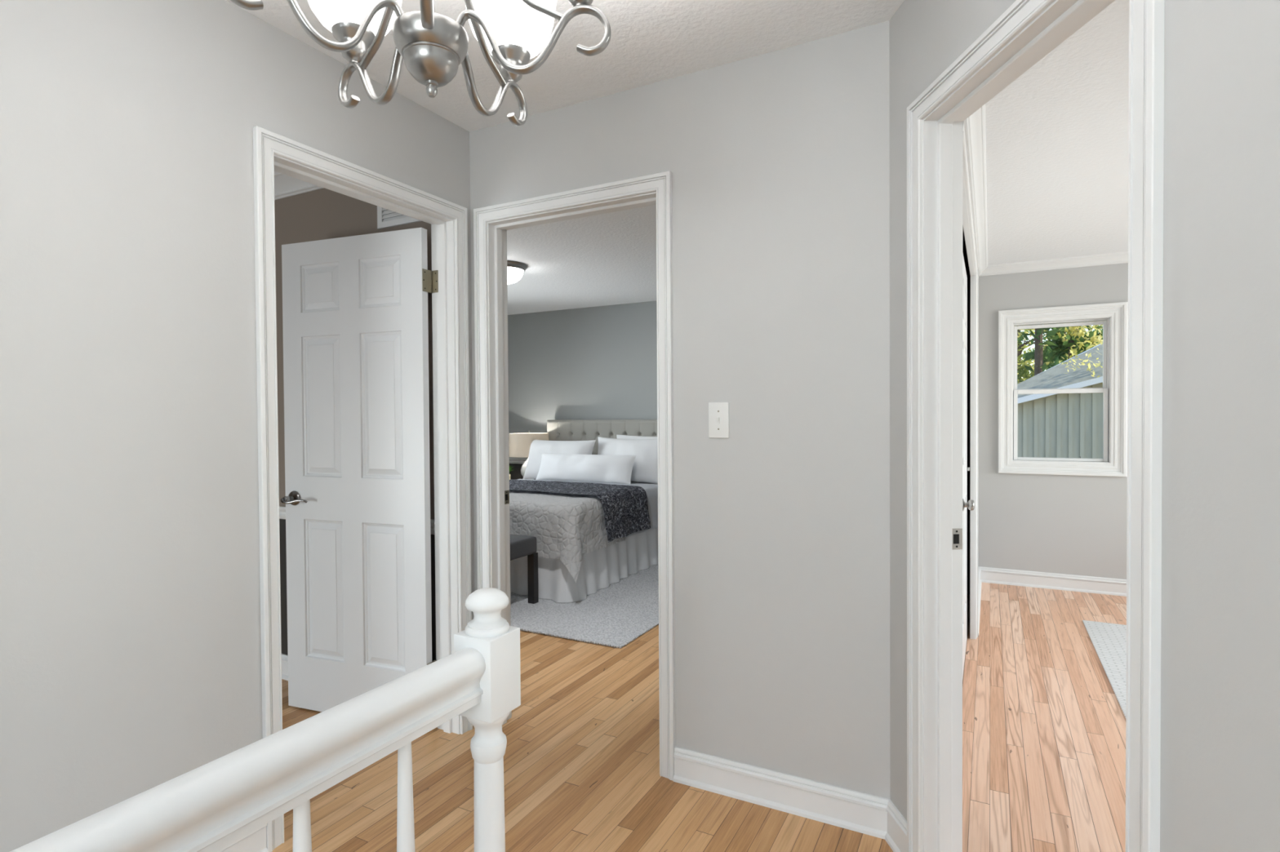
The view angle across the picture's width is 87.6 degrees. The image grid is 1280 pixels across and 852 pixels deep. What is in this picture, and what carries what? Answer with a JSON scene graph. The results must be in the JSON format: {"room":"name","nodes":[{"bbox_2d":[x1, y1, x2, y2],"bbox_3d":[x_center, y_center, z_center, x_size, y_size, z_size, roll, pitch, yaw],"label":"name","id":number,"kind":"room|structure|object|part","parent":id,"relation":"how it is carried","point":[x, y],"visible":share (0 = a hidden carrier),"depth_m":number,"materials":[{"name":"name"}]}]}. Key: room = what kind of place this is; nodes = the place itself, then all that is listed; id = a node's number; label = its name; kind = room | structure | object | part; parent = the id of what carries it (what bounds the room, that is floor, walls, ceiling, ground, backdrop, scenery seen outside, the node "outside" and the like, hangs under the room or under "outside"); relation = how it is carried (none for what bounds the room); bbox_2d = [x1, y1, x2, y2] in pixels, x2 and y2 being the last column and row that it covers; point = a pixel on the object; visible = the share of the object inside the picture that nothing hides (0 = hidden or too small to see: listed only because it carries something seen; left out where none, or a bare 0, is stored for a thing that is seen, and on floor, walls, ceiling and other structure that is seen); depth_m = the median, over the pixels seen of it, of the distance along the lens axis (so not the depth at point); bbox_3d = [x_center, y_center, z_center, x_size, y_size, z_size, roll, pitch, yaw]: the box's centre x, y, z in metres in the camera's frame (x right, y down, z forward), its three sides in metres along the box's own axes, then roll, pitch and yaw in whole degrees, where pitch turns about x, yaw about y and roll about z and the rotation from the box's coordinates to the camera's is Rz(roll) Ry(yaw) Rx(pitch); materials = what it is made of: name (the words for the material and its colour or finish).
{"room":"upstairs hallway landing","nodes":[
{"label":"upstairs hallway landing","id":0,"kind":"room"},
{"bbox_2d":[0,0,474,851],"bbox_3d":[-1.903,0.060,0.499,0.058,2.440,5.113,0,1,28],"label":"wall","id":1,"kind":"structure","parent":0,"point":[131,633],"depth_m":1.66,"materials":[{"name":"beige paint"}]},
{"bbox_2d":[217,823,268,851],"bbox_3d":[-1.154,1.198,1.843,0.022,0.113,0.251,0,1,28],"label":"baseboard","id":2,"kind":"structure","parent":1,"relation":"attached to","point":[255,841],"depth_m":1.92,"materials":[{"name":"white wood"}]},
{"bbox_2d":[253,125,472,851],"bbox_3d":[-0.959,0.186,2.359,0.151,2.117,0.874,0,1,28],"label":"trim","id":3,"kind":"structure","parent":1,"relation":"attached to","point":[447,284],"depth_m":2.44,"materials":[{"name":"white wood"}]},
{"bbox_2d":[509,457,527,463],"bbox_3d":[0.415,0.403,6.665,4.940,0.062,0.026,0,1,28],"label":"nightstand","id":4,"kind":"structure","parent":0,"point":[512,460],"depth_m":7.62,"materials":[{"name":"white wood"}]},
{"bbox_2d":[225,0,904,315],"bbox_3d":[0.092,-1.267,1.678,9.400,0.150,9.500,0,1,28],"label":"ceiling","id":5,"kind":"structure","parent":0,"point":[607,259],"depth_m":2.23,"materials":[{"name":"white paint"}]},
{"bbox_2d":[230,0,611,125],"bbox_3d":[-0.322,-0.844,1.033,0.634,0.669,0.629,0,1,28],"label":"chandelier","id":6,"kind":"object","parent":5,"relation":"hanging from","point":[432,46],"visible":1,"depth_m":1.10,"materials":[{"name":"silver metal"}]},
{"bbox_3d":[-0.450,-0.582,0.935,0.240,0.098,0.016,-1,1,-33],"label":"arm","id":7,"kind":"part","parent":6,"relation":"part of","materials":[{"name":"silver metal"}]},
{"bbox_3d":[-0.500,-0.763,1.162,0.200,0.156,0.200,0,1,28],"label":"lamp shade","id":8,"kind":"part","parent":6,"relation":"part of","materials":[{"name":"white glass"}]},
{"bbox_3d":[-0.441,-0.585,1.119,0.240,0.098,0.016,0,1,39],"label":"arm","id":9,"kind":"part","parent":6,"relation":"part of","materials":[{"name":"silver metal"}]},
{"bbox_3d":[-0.279,-0.582,0.870,0.016,0.098,0.240,-1,1,-15],"label":"arm","id":10,"kind":"part","parent":6,"relation":"part of","materials":[{"name":"silver metal"}]},
{"bbox_3d":[-0.319,-0.553,1.021,0.112,0.098,0.112,0,1,28],"label":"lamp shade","id":11,"kind":"part","parent":6,"relation":"part of","materials":[{"name":"silver metal"}]},
{"bbox_3d":[-0.264,-0.587,1.166,0.016,0.098,0.240,0,1,21],"label":"arm","id":12,"kind":"part","parent":6,"relation":"part of","materials":[{"name":"silver metal"}]},
{"bbox_3d":[-0.239,-0.766,1.233,0.200,0.156,0.200,0,1,28],"label":"lamp shade","id":13,"kind":"part","parent":6,"relation":"part of","materials":[{"name":"white glass"}]},
{"bbox_3d":[-0.164,-0.585,1.013,0.240,0.098,0.016,0,1,3],"label":"arm","id":14,"kind":"part","parent":6,"relation":"part of","materials":[{"name":"silver metal"}]},
{"bbox_2d":[506,260,527,284],"bbox_3d":[-1.051,-1.158,5.149,0.360,0.160,0.360,0,1,28],"label":"ceiling lamp","id":15,"kind":"object","parent":5,"relation":"attached to","point":[515,270],"visible":0.41,"depth_m":5.06,"materials":[{"name":"white glass"}]},
{"bbox_2d":[274,20,889,799],"bbox_3d":[-1.227,0.016,3.042,4.600,2.440,0.096,0,1,28],"label":"wall","id":16,"kind":"structure","parent":0,"point":[778,162],"depth_m":2.17,"materials":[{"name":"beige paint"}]},
{"bbox_2d":[281,653,288,680],"bbox_3d":[-2.053,1.179,3.432,2.777,0.113,0.022,0,1,28],"label":"baseboard","id":17,"kind":"structure","parent":16,"relation":"attached to","point":[284,657],"depth_m":3.26,"materials":[{"name":"white wood"}]},
{"bbox_2d":[274,171,324,200],"bbox_3d":[-2.769,-1.127,2.039,2.797,0.101,3.075,0,1,28],"label":"trim","id":18,"kind":"structure","parent":16,"relation":"attached to","point":[285,186],"depth_m":3.15,"materials":[{"name":"white"}]},
{"bbox_2d":[280,227,431,711],"bbox_3d":[-1.204,0.221,2.815,0.738,2.022,0.169,0,1,20],"label":"door","id":19,"kind":"structure","parent":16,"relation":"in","point":[357,500],"depth_m":2.79,"materials":[{"name":"white wood"}]},
{"bbox_3d":[-1.514,0.315,2.881,0.065,0.065,0.057,0,1,20],"label":"handle","id":20,"kind":"part","parent":19,"relation":"part of","materials":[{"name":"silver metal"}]},
{"bbox_3d":[-1.478,0.320,2.844,0.131,0.024,0.027,0,1,17],"label":"lever","id":21,"kind":"part","parent":19,"relation":"part of","materials":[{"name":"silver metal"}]},
{"bbox_2d":[279,506,435,534],"bbox_3d":[-2.050,0.423,3.414,2.797,0.062,0.026,0,1,28],"label":"trim","id":22,"kind":"structure","parent":16,"relation":"attached to","point":[282,508],"depth_m":3.23,"materials":[{"name":"white wood"}]},
{"bbox_2d":[377,206,421,229],"bbox_3d":[-0.988,-0.978,2.838,0.360,0.230,0.010,0,1,28],"label":"air vent","id":23,"kind":"object","parent":16,"relation":"in","point":[386,218],"visible":0.2,"depth_m":2.89,"materials":[{"name":"white metal"}]},
{"bbox_2d":[473,170,675,780],"bbox_3d":[-0.245,0.178,2.584,0.879,2.117,0.151,0,1,28],"label":"trim","id":24,"kind":"structure","parent":16,"relation":"attached to","point":[491,224],"depth_m":2.61,"materials":[{"name":"white wood"}]},
{"bbox_3d":[-0.559,0.298,2.796,0.002,0.057,0.035,0,1,28],"label":"strike plate","id":25,"kind":"part","parent":24,"relation":"part of","materials":[{"name":"silver metal"}]},
{"bbox_2d":[708,402,728,438],"bbox_3d":[0.262,-0.019,2.239,0.073,0.120,0.017,0,1,28],"label":"light switch","id":26,"kind":"object","parent":16,"relation":"attached to","point":[718,412],"visible":1,"depth_m":2.24,"materials":[{"name":"white plastic"}]},
{"bbox_2d":[673,746,906,851],"bbox_3d":[0.442,1.183,2.103,0.786,0.113,0.132,0,1,28],"label":"baseboard","id":27,"kind":"structure","parent":16,"relation":"attached to","point":[867,814],"depth_m":2.13,"materials":[{"name":"white wood"}]},
{"bbox_2d":[507,301,657,479],"bbox_3d":[0.468,-0.052,6.700,5.000,2.440,0.100,0,1,28],"label":"wall","id":28,"kind":"structure","parent":0,"point":[600,362],"depth_m":7.21,"materials":[{"name":"grey paint"}]},
{"bbox_2d":[271,582,1126,851],"bbox_3d":[0.109,1.263,1.718,9.200,0.030,9.300,0,1,28],"label":"floor","id":29,"kind":"structure","parent":0,"point":[581,757],"depth_m":2.41,"materials":[{"name":"brown wood"}]},
{"bbox_2d":[9,587,520,851],"bbox_3d":[-1.051,0.803,-0.284,0.083,0.967,3.442,0,1,28],"label":"stair railing","id":30,"kind":"object","parent":29,"relation":"on","point":[209,807],"visible":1,"depth_m":0.90,"materials":[{"name":"white wood"}]},
{"bbox_3d":[-0.270,0.813,1.203,0.083,0.892,0.083,0,1,28],"label":"newel post","id":31,"kind":"part","parent":30,"relation":"part of","materials":[{"name":"white wood"}]},
{"bbox_2d":[510,564,658,648],"bbox_3d":[-0.629,1.188,5.296,2.466,0.017,2.447,0,1,28],"label":"rug","id":32,"kind":"object","parent":29,"relation":"on","point":[617,615],"visible":0.21,"depth_m":4.27,"materials":[{"name":"grey carpet"}]},
{"bbox_2d":[510,533,538,604],"bbox_3d":[-1.324,0.975,4.645,1.220,0.450,0.400,0,1,28],"label":"bench","id":33,"kind":"object","parent":32,"relation":"on","point":[521,546],"visible":0.24,"depth_m":4.50,"materials":[{"name":"grey fabric"}]},
{"bbox_3d":[-1.325,0.808,4.642,1.220,0.117,0.400,0,1,28],"label":"seat","id":34,"kind":"part","parent":33,"relation":"part of","materials":[{"name":"grey fabric"}]},
{"bbox_3d":[-0.726,1.028,4.526,0.050,0.338,0.050,0,1,28],"label":"leg","id":35,"kind":"part","parent":33,"relation":"part of","materials":[{"name":"black wood"}]},
{"bbox_2d":[509,419,657,603],"bbox_3d":[-0.698,0.565,5.865,1.870,1.223,2.520,0,1,28],"label":"bed","id":36,"kind":"object","parent":32,"relation":"on","point":[576,559],"visible":0.35,"depth_m":4.75,"materials":[{"name":"fabric"}]},
{"bbox_2d":[523,440,595,479],"bbox_3d":[-0.815,0.341,6.709,0.797,0.404,0.256,0,1,31],"label":"pillow","id":37,"kind":"object","parent":36,"relation":"on","point":[537,447],"visible":0.55,"depth_m":6.69,"materials":[{"name":"white fabric"}]},
{"bbox_2d":[509,489,626,583],"bbox_3d":[-1.001,0.774,5.133,1.724,0.506,0.798,0,1,28],"label":"quilt","id":38,"kind":"object","parent":36,"relation":"on","point":[569,530],"depth_m":4.65,"materials":[{"name":"fabric"}]},
{"bbox_2d":[509,480,650,542],"bbox_3d":[-0.837,0.662,5.519,1.756,0.343,0.756,0,1,28],"label":"throw blanket","id":39,"kind":"object","parent":36,"relation":"on","point":[625,508],"visible":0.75,"depth_m":5.19,"materials":[{"name":"grey fabric"}]},
{"bbox_2d":[535,453,635,484],"bbox_3d":[-0.533,0.405,6.386,1.074,0.265,0.205,0,1,30],"label":"lumbar pillow","id":40,"kind":"object","parent":36,"relation":"on","point":[599,468],"visible":0.98,"depth_m":6.29,"materials":[{"name":"white fabric"}]},
{"bbox_2d":[516,479,657,537],"bbox_3d":[-0.680,0.695,5.803,1.659,0.327,0.976,0,1,28],"label":"duvet","id":41,"kind":"object","parent":36,"relation":"on","point":[651,491],"depth_m":5.60,"materials":[{"name":"white fabric"}]},
{"bbox_3d":[-0.211,0.402,6.887,1.775,0.935,0.115,0,1,28],"label":"headboard","id":42,"kind":"part","parent":36,"relation":"part of","materials":[{"name":"fabric"}]},
{"bbox_2d":[597,436,657,484],"bbox_3d":[-0.082,0.330,6.471,0.843,0.442,0.256,0,1,26],"label":"pillow","id":43,"kind":"object","parent":36,"relation":"on","point":[645,467],"visible":0.52,"depth_m":6.34,"materials":[{"name":"white fabric"}]},
{"bbox_2d":[616,435,657,439],"bbox_3d":[0.105,0.327,6.570,0.802,0.477,0.128,0,1,31],"label":"pillow","id":44,"kind":"object","parent":36,"relation":"on","point":[619,437],"visible":0.05,"depth_m":6.66,"materials":[{"name":"white fabric"}]},
{"bbox_3d":[-0.682,0.703,5.889,1.600,0.290,2.130,0,1,28],"label":"mattress","id":45,"kind":"part","parent":36,"relation":"part of","materials":[{"name":"white fabric"}]},
{"bbox_2d":[1082,620,1126,717],"bbox_3d":[2.933,1.211,2.578,1.800,0.008,2.450,0,1,28],"label":"rug","id":46,"kind":"object","parent":29,"relation":"on","point":[1108,640],"visible":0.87,"depth_m":3.55,"materials":[{"name":"white fabric"}]},
{"bbox_3d":[-1.391,0.885,7.174,0.510,0.575,0.450,0,1,28],"label":"nightstand","id":47,"kind":"object","parent":29,"relation":"on","visible":0},
{"bbox_2d":[508,431,548,476],"bbox_3d":[-1.179,0.323,7.103,0.428,0.550,0.428,0,1,28],"label":"table lamp","id":48,"kind":"object","parent":47,"relation":"on","point":[519,444],"visible":0.48,"depth_m":6.92,"materials":[{"name":"white fabric"}]},
{"bbox_3d":[-1.180,0.200,7.101,0.428,0.245,0.428,0,1,28],"label":"lamp shade","id":49,"kind":"part","parent":48,"relation":"part of","materials":[{"name":"white fabric"}]},
{"bbox_2d":[962,224,978,595],"bbox_3d":[1.671,-0.010,3.483,0.122,2.440,3.600,0,1,28],"label":"wall","id":50,"kind":"structure","parent":0,"point":[964,248],"depth_m":4.66,"materials":[{"name":"grey paint"}]},
{"bbox_2d":[962,253,974,677],"bbox_3d":[1.632,0.193,3.338,0.087,2.022,0.948,0,1,28],"label":"door","id":51,"kind":"structure","parent":50,"relation":"in","point":[971,504],"depth_m":3.38,"materials":[{"name":"white wood"}]},
{"bbox_3d":[1.526,0.367,3.099,0.052,0.056,0.056,0,1,28],"label":"handle","id":52,"kind":"part","parent":51,"relation":"part of","materials":[{"name":"silver metal"}]},
{"bbox_2d":[962,119,978,639],"bbox_3d":[1.399,0.168,2.837,0.040,2.107,2.187,0,1,28],"label":"trim","id":53,"kind":"structure","parent":50,"relation":"attached to","point":[968,215],"depth_m":3.75,"materials":[{"name":"white wood"}]},
{"bbox_2d":[966,104,1128,276],"bbox_3d":[3.434,-1.127,2.536,3.878,0.065,3.600,0,1,28],"label":"trim","id":54,"kind":"structure","parent":50,"relation":"attached to","point":[975,122],"depth_m":3.98,"materials":[{"name":"white wood"}]},
{"bbox_2d":[977,566,1126,635],"bbox_3d":[3.965,1.137,3.552,3.878,0.113,1.385,0,1,28],"label":"baseboard","id":55,"kind":"structure","parent":50,"relation":"attached to","point":[1100,585],"depth_m":4.82,"materials":[{"name":"white wood"}]},
{"bbox_2d":[978,262,1128,579],"bbox_3d":[4.257,-0.040,4.237,4.000,2.440,0.140,0,1,28],"label":"wall","id":56,"kind":"structure","parent":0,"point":[1058,524],"depth_m":4.86,"materials":[{"name":"beige paint"}]},
{"bbox_2d":[998,302,1128,476],"bbox_3d":[3.043,-0.253,4.842,0.784,1.206,0.150,0,1,28],"label":"window","id":57,"kind":"structure","parent":56,"relation":"attached to","point":[1113,316],"depth_m":4.77,"materials":[{"name":"white wood"}]},
{"bbox_3d":[3.059,-0.494,4.871,0.572,0.502,0.025,0,1,28],"label":"sash","id":58,"kind":"part","parent":57,"relation":"part of","materials":[{"name":"white wood"}]},
{"bbox_3d":[3.044,-0.007,4.844,0.580,0.518,0.030,0,1,28],"label":"sash","id":59,"kind":"part","parent":57,"relation":"part of","materials":[{"name":"white wood"}]},
{"bbox_3d":[3.049,-0.253,4.853,0.598,1.020,0.124,0,1,28],"label":"frame","id":60,"kind":"part","parent":57,"relation":"part of","materials":[{"name":"white wood"}]},
{"bbox_2d":[985,0,1128,265],"bbox_3d":[2.827,-1.172,1.418,4.115,0.068,6.421,0,1,28],"label":"ceiling","id":61,"kind":"structure","parent":0,"point":[1057,135],"depth_m":2.82,"materials":[{"name":"white paint"}]},
{"bbox_2d":[889,0,1279,851],"bbox_3d":[0.880,0.042,0.491,0.058,2.440,3.020,0,1,-4],"label":"wall","id":62,"kind":"structure","parent":0,"point":[1220,767],"depth_m":0.96,"materials":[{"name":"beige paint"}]},
{"bbox_2d":[906,0,1164,851],"bbox_3d":[0.831,0.189,1.451,0.126,2.117,0.814,0,1,-4],"label":"trim","id":63,"kind":"structure","parent":62,"relation":"attached to","point":[1028,31],"depth_m":1.77,"materials":[{"name":"white wood"}]},
{"bbox_3d":[0.854,0.304,1.800,0.034,0.057,0.002,0,1,-4],"label":"strike plate","id":64,"kind":"part","parent":63,"relation":"part of","materials":[{"name":"grey metal"}]},
{"label":"outside","id":65,"kind":"structure","parent":0,"visible":0},
{"bbox_3d":[27.867,0.071,31.572,80.000,3.176,70.000,0,1,28],"label":"ground","id":66,"kind":"structure","parent":65,"visible":0},
{"bbox_2d":[1017,323,1062,383],"bbox_3d":[9.483,-2.978,16.381,2.996,9.274,3.169,0,1,28],"label":"tree","id":67,"kind":"object","parent":66,"relation":"on","point":[1037,354],"visible":0.03,"depth_m":16.25,"materials":[{"name":"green plant"}]},
{"bbox_2d":[1017,328,1063,382],"bbox_3d":[11.465,-3.619,21.130,4.383,10.377,4.995,0,1,8],"label":"tree","id":68,"kind":"object","parent":66,"relation":"on","point":[1023,372],"visible":0.02,"depth_m":20.52,"materials":[{"name":"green plant"}]},
{"bbox_2d":[1017,324,1093,380],"bbox_3d":[15.438,-3.191,23.793,6.280,9.388,5.144,0,1,-6],"label":"tree","id":69,"kind":"object","parent":66,"relation":"on","point":[1064,334],"visible":0.02,"depth_m":23.43,"materials":[{"name":"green plant"}]},
{"bbox_2d":[1017,327,1097,383],"bbox_3d":[14.946,-3.905,26.810,5.881,10.736,6.131,0,1,28],"label":"tree","id":70,"kind":"object","parent":66,"relation":"on","point":[1020,354],"visible":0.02,"depth_m":25.84,"materials":[{"name":"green plant"}]},
{"bbox_2d":[1017,344,1102,458],"bbox_3d":[8.151,-0.955,11.418,8.618,5.794,4.265,0,1,28],"label":"building","id":71,"kind":"structure","parent":66,"relation":"on","point":[1051,425],"depth_m":10.18,"materials":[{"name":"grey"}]},
{"bbox_2d":[1017,324,1102,380],"bbox_3d":[14.434,-3.238,19.745,5.490,9.619,5.293,-1,1,-19],"label":"tree","id":72,"kind":"object","parent":66,"relation":"on","point":[1087,326],"visible":0.02,"depth_m":19.58,"materials":[{"name":"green plant"}]},
{"bbox_2d":[1024,322,1102,364],"bbox_3d":[11.521,-3.521,17.695,2.437,10.292,1.855,0,1,28],"label":"tree","id":73,"kind":"object","parent":66,"relation":"on","point":[1071,341],"visible":0.23,"depth_m":17.63,"materials":[{"name":"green plant"}]},
{"bbox_2d":[1040,321,1102,368],"bbox_3d":[11.083,-1.943,15.025,3.386,7.219,3.121,0,1,2],"label":"tree","id":74,"kind":"object","parent":66,"relation":"on","point":[1094,338],"visible":0.02,"depth_m":15.77,"materials":[{"name":"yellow plant"}]},
{"bbox_2d":[1058,320,1102,384],"bbox_3d":[7.261,-0.409,8.973,2.860,4.190,2.928,-1,1,-38],"label":"tree","id":75,"kind":"object","parent":66,"relation":"on","point":[1100,331],"visible":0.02,"depth_m":9.55,"materials":[{"name":"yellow plant"}]}
]}

